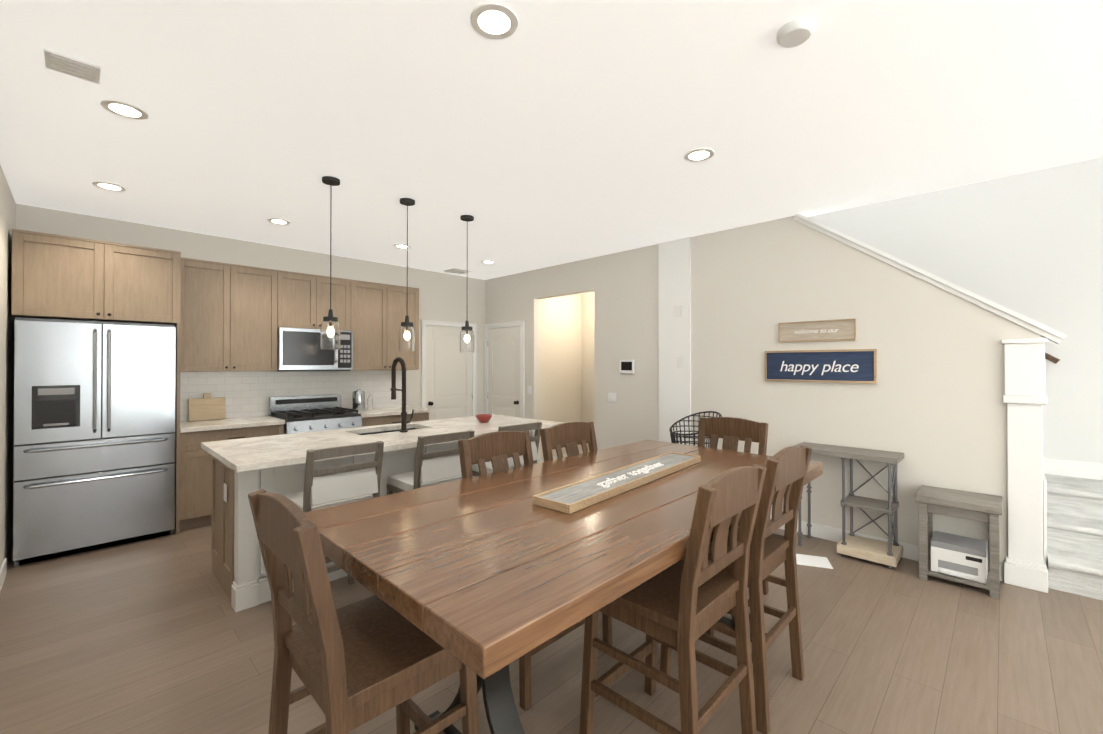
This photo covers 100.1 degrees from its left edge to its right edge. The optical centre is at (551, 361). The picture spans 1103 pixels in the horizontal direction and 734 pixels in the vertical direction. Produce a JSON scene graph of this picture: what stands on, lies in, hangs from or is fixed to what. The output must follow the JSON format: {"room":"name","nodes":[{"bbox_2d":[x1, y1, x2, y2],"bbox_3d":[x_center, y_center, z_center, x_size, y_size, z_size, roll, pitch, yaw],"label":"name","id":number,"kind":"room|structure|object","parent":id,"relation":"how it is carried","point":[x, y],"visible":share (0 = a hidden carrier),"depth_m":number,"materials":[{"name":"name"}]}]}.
{"room":"dining room","nodes":[
{"label":"dining room","id":0,"kind":"room"},
{"bbox_2d":[0,164,15,567],"bbox_3d":[-1.004,0.081,0.380,9.600,2.800,0.120,0,0,44],"label":"wall","id":1,"kind":"structure","parent":0,"point":[7,221],"depth_m":3.35,"materials":[{"name":"beige paint"}]},
{"bbox_2d":[0,558,6,590],"bbox_3d":[-0.688,1.424,0.160,8.850,0.112,0.015,0,0,44],"label":"baseboard","id":2,"kind":"structure","parent":1,"relation":"attached to","point":[3,570],"depth_m":3.13,"materials":[{"name":"white wood"}]},
{"bbox_2d":[14,203,484,445],"bbox_3d":[-2.337,-0.362,5.969,0.120,3.750,6.240,0,0,44],"label":"wall","id":3,"kind":"structure","parent":0,"point":[449,297],"depth_m":5.31,"materials":[{"name":"beige paint"}]},
{"bbox_2d":[11,229,182,324],"bbox_3d":[-3.818,-0.654,3.929,0.619,0.630,0.970,0,0,44],"label":"upper cabinet","id":4,"kind":"object","parent":3,"relation":"attached to","point":[54,276],"depth_m":3.67,"materials":[{"name":"brown wood"}]},
{"bbox_2d":[180,258,286,371],"bbox_3d":[-3.265,-0.435,4.685,0.349,1.060,0.887,0,0,44],"label":"upper cabinet","id":5,"kind":"object","parent":3,"relation":"attached to","point":[230,317],"depth_m":4.55,"materials":[{"name":"brown wood"}]},
{"bbox_2d":[180,370,406,420],"bbox_3d":[-2.828,0.344,5.368,0.011,0.490,2.480,0,0,44],"label":"backsplash","id":6,"kind":"structure","parent":3,"relation":"attached to","point":[246,393],"depth_m":5.12,"materials":[{"name":"tile"}]},
{"bbox_2d":[287,271,350,330],"bbox_3d":[-2.729,-0.661,5.234,0.349,0.600,0.760,0,0,44],"label":"upper cabinet","id":7,"kind":"object","parent":3,"relation":"attached to","point":[308,295],"depth_m":5.11,"materials":[{"name":"brown wood"}]},
{"bbox_2d":[277,327,352,371],"bbox_3d":[-2.688,-0.127,5.192,0.462,0.460,0.756,0,0,44],"label":"microwave","id":8,"kind":"object","parent":7,"relation":"attached to","point":[299,349],"visible":0.88,"depth_m":5.00,"materials":[{"name":"silver metal"}]},
{"bbox_2d":[351,280,418,369],"bbox_3d":[-2.175,-0.428,5.799,0.349,1.060,0.937,0,0,44],"label":"upper cabinet","id":9,"kind":"object","parent":3,"relation":"attached to","point":[378,310],"depth_m":5.65,"materials":[{"name":"brown wood"}]},
{"bbox_2d":[421,320,476,419],"bbox_3d":[-1.460,0.467,6.715,0.081,2.101,0.932,0,0,44],"label":"back door","id":10,"kind":"structure","parent":3,"relation":"in","point":[448,379],"depth_m":6.70,"materials":[{"name":"white wood"}]},
{"bbox_2d":[0,524,1102,733],"bbox_3d":[1.093,1.544,2.601,9.720,0.100,6.240,0,0,44],"label":"floor","id":11,"kind":"structure","parent":0,"point":[157,635],"depth_m":2.31,"materials":[{"name":"brown wood"}]},
{"bbox_2d":[13,317,180,565],"bbox_3d":[-3.766,0.581,3.885,0.743,1.840,0.950,0,0,44],"label":"fridge","id":12,"kind":"object","parent":11,"relation":"on","point":[94,434],"depth_m":3.62,"materials":[{"name":"silver metal"}]},
{"bbox_2d":[180,422,284,529],"bbox_3d":[-3.197,1.065,4.567,0.599,0.880,0.825,0,0,44],"label":"base cabinet","id":13,"kind":"object","parent":11,"relation":"on","point":[195,483],"depth_m":4.17,"materials":[{"name":"beige wood"}]},
{"bbox_2d":[180,415,283,433],"bbox_3d":[-3.184,0.605,4.557,0.634,0.040,0.825,0,0,44],"label":"countertop","id":14,"kind":"structure","parent":13,"relation":"on","point":[228,423],"depth_m":4.42,"materials":[{"name":"beige stone"}]},
{"bbox_2d":[188,393,225,420],"bbox_3d":[-3.462,0.451,4.645,0.065,0.269,0.300,0,0,44],"label":"cutting board","id":15,"kind":"object","parent":14,"relation":"on","point":[206,407],"visible":0.96,"depth_m":4.63,"materials":[{"name":"beige wood"}]},
{"bbox_2d":[269,394,361,433],"bbox_3d":[-2.588,0.948,5.088,0.704,1.120,0.756,0,0,44],"label":"range","id":16,"kind":"object","parent":11,"relation":"on","point":[306,413],"visible":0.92,"depth_m":5.05,"materials":[{"name":"silver metal"}]},
{"bbox_2d":[284,441,383,583],"bbox_3d":[-1.337,0.989,2.814,0.495,1.014,0.458,0,0,44],"label":"bar stool","id":17,"kind":"object","parent":11,"relation":"on","point":[333,486],"visible":0.42,"depth_m":2.65,"materials":[{"name":"grey wood"}]},
{"bbox_2d":[248,489,478,733],"bbox_3d":[-0.564,0.930,1.411,0.492,1.116,0.527,0,0,44],"label":"dining chair","id":18,"kind":"object","parent":11,"relation":"on","point":[355,665],"visible":0.83,"depth_m":1.31,"materials":[{"name":"brown wood"}]},
{"bbox_2d":[210,426,539,611],"bbox_3d":[-1.287,1.061,3.954,0.827,0.880,2.548,0,0,44],"label":"kitchen island","id":19,"kind":"object","parent":11,"relation":"on","point":[237,559],"depth_m":2.95,"materials":[{"name":"beige wood"}]},
{"bbox_2d":[201,414,560,473],"bbox_3d":[-1.204,0.601,3.876,1.080,0.040,2.640,0,0,44],"label":"island countertop","id":20,"kind":"structure","parent":19,"relation":"on","point":[265,452],"depth_m":3.35,"materials":[{"name":"beige stone"}]},
{"bbox_2d":[390,357,413,432],"bbox_3d":[-1.263,0.271,3.906,0.237,0.620,0.122,0,0,44],"label":"faucet","id":21,"kind":"object","parent":20,"relation":"on","point":[404,420],"visible":1,"depth_m":3.82,"materials":[{"name":"brown metal"}]},
{"bbox_2d":[475,414,491,422],"bbox_3d":[-0.652,0.548,4.455,0.164,0.070,0.164,0,0,44],"label":"bowl","id":22,"kind":"object","parent":20,"relation":"on","point":[483,418],"visible":1,"depth_m":4.41,"materials":[{"name":"red ceramic"}]},
{"bbox_2d":[362,414,428,426],"bbox_3d":[-2.064,1.071,5.725,0.599,0.880,0.875,0,0,44],"label":"base cabinet","id":23,"kind":"object","parent":11,"relation":"on","point":[392,418],"depth_m":5.47,"materials":[{"name":"beige wood"}]},
{"bbox_2d":[347,406,430,417],"bbox_3d":[-2.051,0.611,5.715,0.634,0.040,0.875,0,0,44],"label":"countertop","id":24,"kind":"structure","parent":23,"relation":"on","point":[383,412],"depth_m":5.60,"materials":[{"name":"beige stone"}]},
{"bbox_2d":[352,388,364,410],"bbox_3d":[-2.319,0.454,5.554,0.140,0.270,0.140,0,0,44],"label":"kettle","id":25,"kind":"object","parent":24,"relation":"on","point":[358,399],"visible":0.88,"depth_m":5.50,"materials":[{"name":"silver metal"}]},
{"bbox_2d":[367,392,372,409],"bbox_3d":[-2.235,0.480,5.697,0.064,0.220,0.064,0,0,44],"label":"bottle","id":26,"kind":"object","parent":24,"relation":"on","point":[370,403],"visible":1,"depth_m":5.67,"materials":[{"name":"clear glass"}]},
{"bbox_2d":[387,430,474,494],"bbox_3d":[-0.869,0.992,3.293,0.495,1.014,0.458,0,0,44],"label":"bar stool","id":27,"kind":"object","parent":11,"relation":"on","point":[436,467],"visible":0.48,"depth_m":3.12,"materials":[{"name":"grey wood"}]},
{"bbox_2d":[472,422,541,475],"bbox_3d":[-0.400,0.994,3.772,0.495,1.014,0.458,0,0,44],"label":"bar stool","id":28,"kind":"object","parent":11,"relation":"on","point":[536,427],"visible":0.21,"depth_m":3.68,"materials":[{"name":"grey wood"}]},
{"bbox_2d":[458,431,596,710],"bbox_3d":[-0.129,0.935,2.331,0.527,1.116,0.492,0,0,44],"label":"dining chair","id":29,"kind":"object","parent":11,"relation":"on","point":[497,449],"visible":0.19,"depth_m":2.40,"materials":[{"name":"brown wood"}]},
{"bbox_2d":[304,440,822,733],"bbox_3d":[0.292,1.031,2.171,1.158,0.920,2.400,0,0,44],"label":"dining table","id":30,"kind":"object","parent":11,"relation":"on","point":[488,578],"visible":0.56,"depth_m":1.46,"materials":[{"name":"brown wood"}]},
{"bbox_2d":[532,452,700,513],"bbox_3d":[0.390,0.553,2.245,0.190,0.034,1.220,0,0,40],"label":"centerpiece tray","id":31,"kind":"object","parent":30,"relation":"on","point":[576,496],"visible":1,"depth_m":2.05,"materials":[{"name":"brown wood"}]},
{"bbox_2d":[597,462,663,487],"bbox_3d":[0.398,0.542,2.244,0.091,0.004,0.612,0,0,40],"label":"lettering","id":32,"kind":"object","parent":31,"relation":"on","point":[639,471],"visible":1,"depth_m":2.20,"materials":[{"name":"white paint"}]},
{"bbox_2d":[540,422,612,645],"bbox_3d":[0.277,0.938,2.746,0.527,1.116,0.492,0,0,44],"label":"dining chair","id":33,"kind":"object","parent":11,"relation":"on","point":[570,437],"visible":0.25,"depth_m":2.85,"materials":[{"name":"brown wood"}]},
{"bbox_2d":[579,464,766,733],"bbox_3d":[0.461,0.932,1.754,0.527,1.116,0.492,0,0,44],"label":"dining chair","id":34,"kind":"object","parent":11,"relation":"on","point":[681,607],"visible":0.9,"depth_m":1.64,"materials":[{"name":"brown wood"}]},
{"bbox_2d":[669,411,721,448],"bbox_3d":[1.356,0.991,4.352,0.478,1.030,0.474,0,0,-26],"label":"wire chair","id":35,"kind":"object","parent":11,"relation":"on","point":[673,434],"visible":0.29,"depth_m":4.49,"materials":[{"name":"black metal"}]},
{"bbox_2d":[697,417,768,619],"bbox_3d":[1.077,0.939,3.002,0.492,1.116,0.527,0,0,44],"label":"dining chair","id":36,"kind":"object","parent":11,"relation":"on","point":[731,431],"visible":0.27,"depth_m":3.13,"materials":[{"name":"brown wood"}]},
{"bbox_2d":[660,445,811,733],"bbox_3d":[0.867,0.934,2.169,0.527,1.116,0.492,0,0,44],"label":"dining chair","id":37,"kind":"object","parent":11,"relation":"on","point":[785,474],"visible":0.73,"depth_m":2.00,"materials":[{"name":"brown wood"}]},
{"bbox_2d":[796,554,832,568],"bbox_3d":[1.932,1.498,3.487,0.296,0.002,0.210,0,0,19],"label":"papers","id":38,"kind":"object","parent":11,"relation":"on","point":[811,560],"visible":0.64,"depth_m":3.46,"materials":[{"name":"white paper"}]},
{"bbox_2d":[795,442,903,568],"bbox_3d":[2.329,1.097,3.651,0.700,0.805,0.325,0,0,44],"label":"console table","id":39,"kind":"object","parent":11,"relation":"on","point":[889,553],"visible":0.98,"depth_m":3.53,"materials":[{"name":"grey wood"}]},
{"bbox_2d":[915,485,1001,598],"bbox_3d":[2.792,1.207,3.166,0.430,0.580,0.370,0,0,44],"label":"stand","id":40,"kind":"object","parent":11,"relation":"on","point":[981,507],"visible":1,"depth_m":3.09,"materials":[{"name":"grey wood"}]},
{"bbox_2d":[931,531,987,583],"bbox_3d":[2.786,1.331,3.159,0.280,0.209,0.285,0,0,44],"label":"printer","id":41,"kind":"object","parent":40,"relation":"in","point":[959,556],"visible":1,"depth_m":3.09,"materials":[{"name":"white plastic"}]},
{"bbox_2d":[1045,474,1102,599],"bbox_3d":[4.109,1.211,3.032,1.210,0.570,1.164,0,0,44],"label":"stairs","id":42,"kind":"structure","parent":11,"relation":"on","point":[1074,535],"depth_m":3.17,"materials":[{"name":"carpet"}]},
{"bbox_2d":[1043,458,1102,563],"bbox_3d":[4.134,1.146,3.069,1.226,0.700,1.074,0,0,44],"label":"skirt","id":43,"kind":"object","parent":42,"relation":"attached to","point":[1080,469],"visible":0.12,"depth_m":3.69,"materials":[{"name":"white wood"}]},
{"bbox_2d":[0,0,1102,279],"bbox_3d":[0.674,-1.369,2.189,9.720,0.120,5.040,0,0,44],"label":"ceiling","id":44,"kind":"structure","parent":0,"point":[552,132],"depth_m":2.44,"materials":[{"name":"white paint"}]},
{"bbox_2d":[44,48,100,83],"bbox_3d":[-2.114,-1.301,2.042,0.160,0.015,0.170,0,0,44],"label":"ceiling vent","id":45,"kind":"object","parent":44,"relation":"in","point":[69,65],"visible":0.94,"depth_m":2.03,"materials":[{"name":"white metal"}]},
{"bbox_2d":[92,181,125,191],"bbox_3d":[-3.271,-1.298,3.418,0.184,0.008,0.184,0,0,44],"label":"recessed light","id":46,"kind":"object","parent":44,"relation":"in","point":[109,186],"visible":0.98,"depth_m":3.42,"materials":[{"name":"white"}]},
{"bbox_2d":[100,99,148,119],"bbox_3d":[-2.207,-1.303,2.390,0.184,0.008,0.184,0,0,44],"label":"recessed light","id":47,"kind":"object","parent":44,"relation":"in","point":[124,109],"visible":0.98,"depth_m":2.39,"materials":[{"name":"white"}]},
{"bbox_2d":[267,218,290,224],"bbox_3d":[-2.510,-1.293,4.254,0.184,0.008,0.184,0,0,44],"label":"recessed light","id":48,"kind":"object","parent":44,"relation":"in","point":[279,221],"visible":1,"depth_m":4.26,"materials":[{"name":"white"}]},
{"bbox_2d":[321,176,340,349],"bbox_3d":[-1.573,-0.695,3.292,0.128,1.214,0.128,0,0,44],"label":"pendant light","id":49,"kind":"object","parent":44,"relation":"hanging from","point":[330,332],"visible":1,"depth_m":3.25,"materials":[{"name":"black"}]},
{"bbox_2d":[394,244,410,248],"bbox_3d":[-1.663,-1.288,5.147,0.184,0.008,0.184,0,0,44],"label":"recessed light","id":50,"kind":"object","parent":44,"relation":"in","point":[403,246],"visible":0.83,"depth_m":5.14,"materials":[{"name":"white"}]},
{"bbox_2d":[399,198,414,350],"bbox_3d":[-1.160,-0.692,3.714,0.128,1.214,0.128,0,0,44],"label":"pendant light","id":51,"kind":"object","parent":44,"relation":"hanging from","point":[407,336],"visible":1,"depth_m":3.67,"materials":[{"name":"black"}]},
{"bbox_2d":[444,268,471,273],"bbox_3d":[-1.318,-1.276,6.516,0.260,0.015,0.300,0,0,44],"label":"ceiling vent","id":52,"kind":"object","parent":44,"relation":"in","point":[457,271],"visible":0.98,"depth_m":6.49,"materials":[{"name":"white metal"}]},
{"bbox_2d":[460,215,473,352],"bbox_3d":[-0.754,-0.690,4.128,0.128,1.214,0.128,0,0,44],"label":"pendant light","id":53,"kind":"object","parent":44,"relation":"hanging from","point":[466,339],"visible":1,"depth_m":4.08,"materials":[{"name":"black"}]},
{"bbox_2d":[481,260,495,263],"bbox_3d":[-0.809,-1.283,5.934,0.184,0.008,0.184,0,0,44],"label":"recessed light","id":54,"kind":"object","parent":44,"relation":"in","point":[488,261],"visible":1,"depth_m":5.93,"materials":[{"name":"white"}]},
{"bbox_2d":[470,2,517,38],"bbox_3d":[-0.220,-1.307,1.776,0.184,0.008,0.184,0,0,44],"label":"recessed light","id":55,"kind":"object","parent":44,"relation":"in","point":[492,20],"visible":1,"depth_m":1.77,"materials":[{"name":"white"}]},
{"bbox_2d":[684,148,713,161],"bbox_3d":[0.928,-1.300,2.905,0.184,0.008,0.184,0,0,44],"label":"recessed light","id":56,"kind":"object","parent":44,"relation":"in","point":[698,154],"visible":0.98,"depth_m":2.91,"materials":[{"name":"white"}]},
{"bbox_2d":[776,18,813,47],"bbox_3d":[0.961,-1.291,1.823,0.130,0.037,0.130,0,0,44],"label":"smoke detector","id":57,"kind":"object","parent":44,"relation":"attached to","point":[794,33],"visible":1,"depth_m":1.80,"materials":[{"name":"white plastic"}]},
{"bbox_2d":[540,294,582,458],"bbox_3d":[0.071,0.169,7.012,0.100,2.700,1.020,0,0,44],"label":"wall","id":58,"kind":"structure","parent":0,"point":[567,358],"depth_m":7.00,"materials":[{"name":"beige paint"}]},
{"bbox_2d":[540,450,581,461],"bbox_3d":[0.121,1.463,6.973,0.015,0.112,1.042,0,0,44],"label":"baseboard","id":59,"kind":"structure","parent":58,"relation":"attached to","point":[580,452],"depth_m":6.92,"materials":[{"name":"white"}]},
{"bbox_2d":[485,216,1040,563],"bbox_3d":[1.137,0.108,5.169,5.960,2.800,0.120,0,0,44],"label":"wall","id":60,"kind":"structure","parent":0,"point":[931,405],"depth_m":3.97,"materials":[{"name":"beige paint"}]},
{"bbox_2d":[484,321,524,417],"bbox_3d":[-0.732,0.467,6.854,0.902,2.101,0.081,0,0,44],"label":"door","id":61,"kind":"structure","parent":60,"relation":"in","point":[504,371],"depth_m":6.86,"materials":[{"name":"white wood"}]},
{"bbox_2d":[608,393,615,402],"bbox_3d":[0.719,0.425,5.484,0.120,0.115,0.009,0,0,44],"label":"light switch","id":62,"kind":"object","parent":60,"relation":"attached to","point":[611,397],"visible":1,"depth_m":5.48,"materials":[{"name":"white plastic"}]},
{"bbox_2d":[620,360,634,373],"bbox_3d":[0.871,0.054,5.328,0.200,0.160,0.023,0,0,44],"label":"thermostat","id":63,"kind":"object","parent":60,"relation":"attached to","point":[627,366],"visible":1,"depth_m":5.31,"materials":[{"name":"white plastic"}]},
{"bbox_2d":[658,237,690,444],"bbox_3d":[1.305,0.107,4.906,0.370,2.799,0.019,0,0,44],"label":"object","id":64,"kind":"structure","parent":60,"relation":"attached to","point":[674,263],"depth_m":4.90,"materials":[{"name":"white paint"}]},
{"bbox_2d":[673,305,681,316],"bbox_3d":[1.327,-0.533,4.867,0.100,0.120,0.009,0,0,44],"label":"door chime","id":65,"kind":"object","parent":64,"relation":"attached to","point":[677,310],"visible":1,"depth_m":4.86,"materials":[{"name":"white plastic"}]},
{"bbox_2d":[778,319,855,341],"bbox_3d":[2.265,-0.264,3.966,0.590,0.174,0.023,0,0,44],"label":"sign","id":66,"kind":"object","parent":60,"relation":"attached to","point":[845,331],"visible":0.94,"depth_m":3.94,"materials":[{"name":"brown wood"}]},
{"bbox_2d":[794,329,838,333],"bbox_3d":[2.266,-0.266,3.958,0.342,0.038,0.002,0,0,44],"label":"lettering","id":67,"kind":"object","parent":66,"relation":"attached to","point":[816,331],"visible":1,"depth_m":3.96,"materials":[{"name":"white paint"}]},
{"bbox_2d":[765,349,876,383],"bbox_3d":[2.271,0.036,3.955,0.850,0.274,0.027,0,0,44],"label":"sign","id":68,"kind":"object","parent":60,"relation":"attached to","point":[865,360],"visible":0.98,"depth_m":3.92,"materials":[{"name":"blue wood"}]},
{"bbox_2d":[780,361,858,374],"bbox_3d":[2.272,0.053,3.948,0.598,0.123,0.003,0,0,44],"label":"lettering","id":69,"kind":"object","parent":68,"relation":"attached to","point":[813,368],"visible":1,"depth_m":3.95,"materials":[{"name":"white paint"}]},
{"bbox_2d":[770,514,1003,580],"bbox_3d":[1.807,1.448,4.409,3.589,0.112,0.015,0,0,44],"label":"baseboard","id":70,"kind":"structure","parent":60,"relation":"attached to","point":[911,551],"depth_m":3.84,"materials":[{"name":"white wood"}]},
{"bbox_2d":[794,213,1066,343],"bbox_3d":[2.771,-0.715,3.575,1.616,1.197,0.190,0,0,44],"label":"trim","id":71,"kind":"structure","parent":60,"relation":"attached to","point":[1050,334],"depth_m":3.38,"materials":[{"name":"white wood"}]},
{"bbox_2d":[1002,338,1047,592],"bbox_3d":[3.211,0.672,3.136,0.215,1.650,0.230,0,0,44],"label":"newel post","id":72,"kind":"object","parent":60,"relation":"attached to","point":[1025,399],"depth_m":3.07,"materials":[{"name":"white wood"}]},
{"bbox_2d":[580,157,1102,463],"bbox_3d":[3.266,-0.369,4.746,9.600,3.750,0.150,0,0,44],"label":"wall","id":73,"kind":"structure","parent":0,"point":[1029,245],"depth_m":3.90,"materials":[{"name":"white paint"}]},
{"bbox_2d":[1045,352,1059,363],"bbox_3d":[3.522,-0.627,4.365,1.725,1.311,0.093,0,0,44],"label":"stair handrail","id":74,"kind":"object","parent":73,"relation":"attached to","point":[1051,358],"depth_m":3.76,"materials":[{"name":"brown wood"}]}
]}

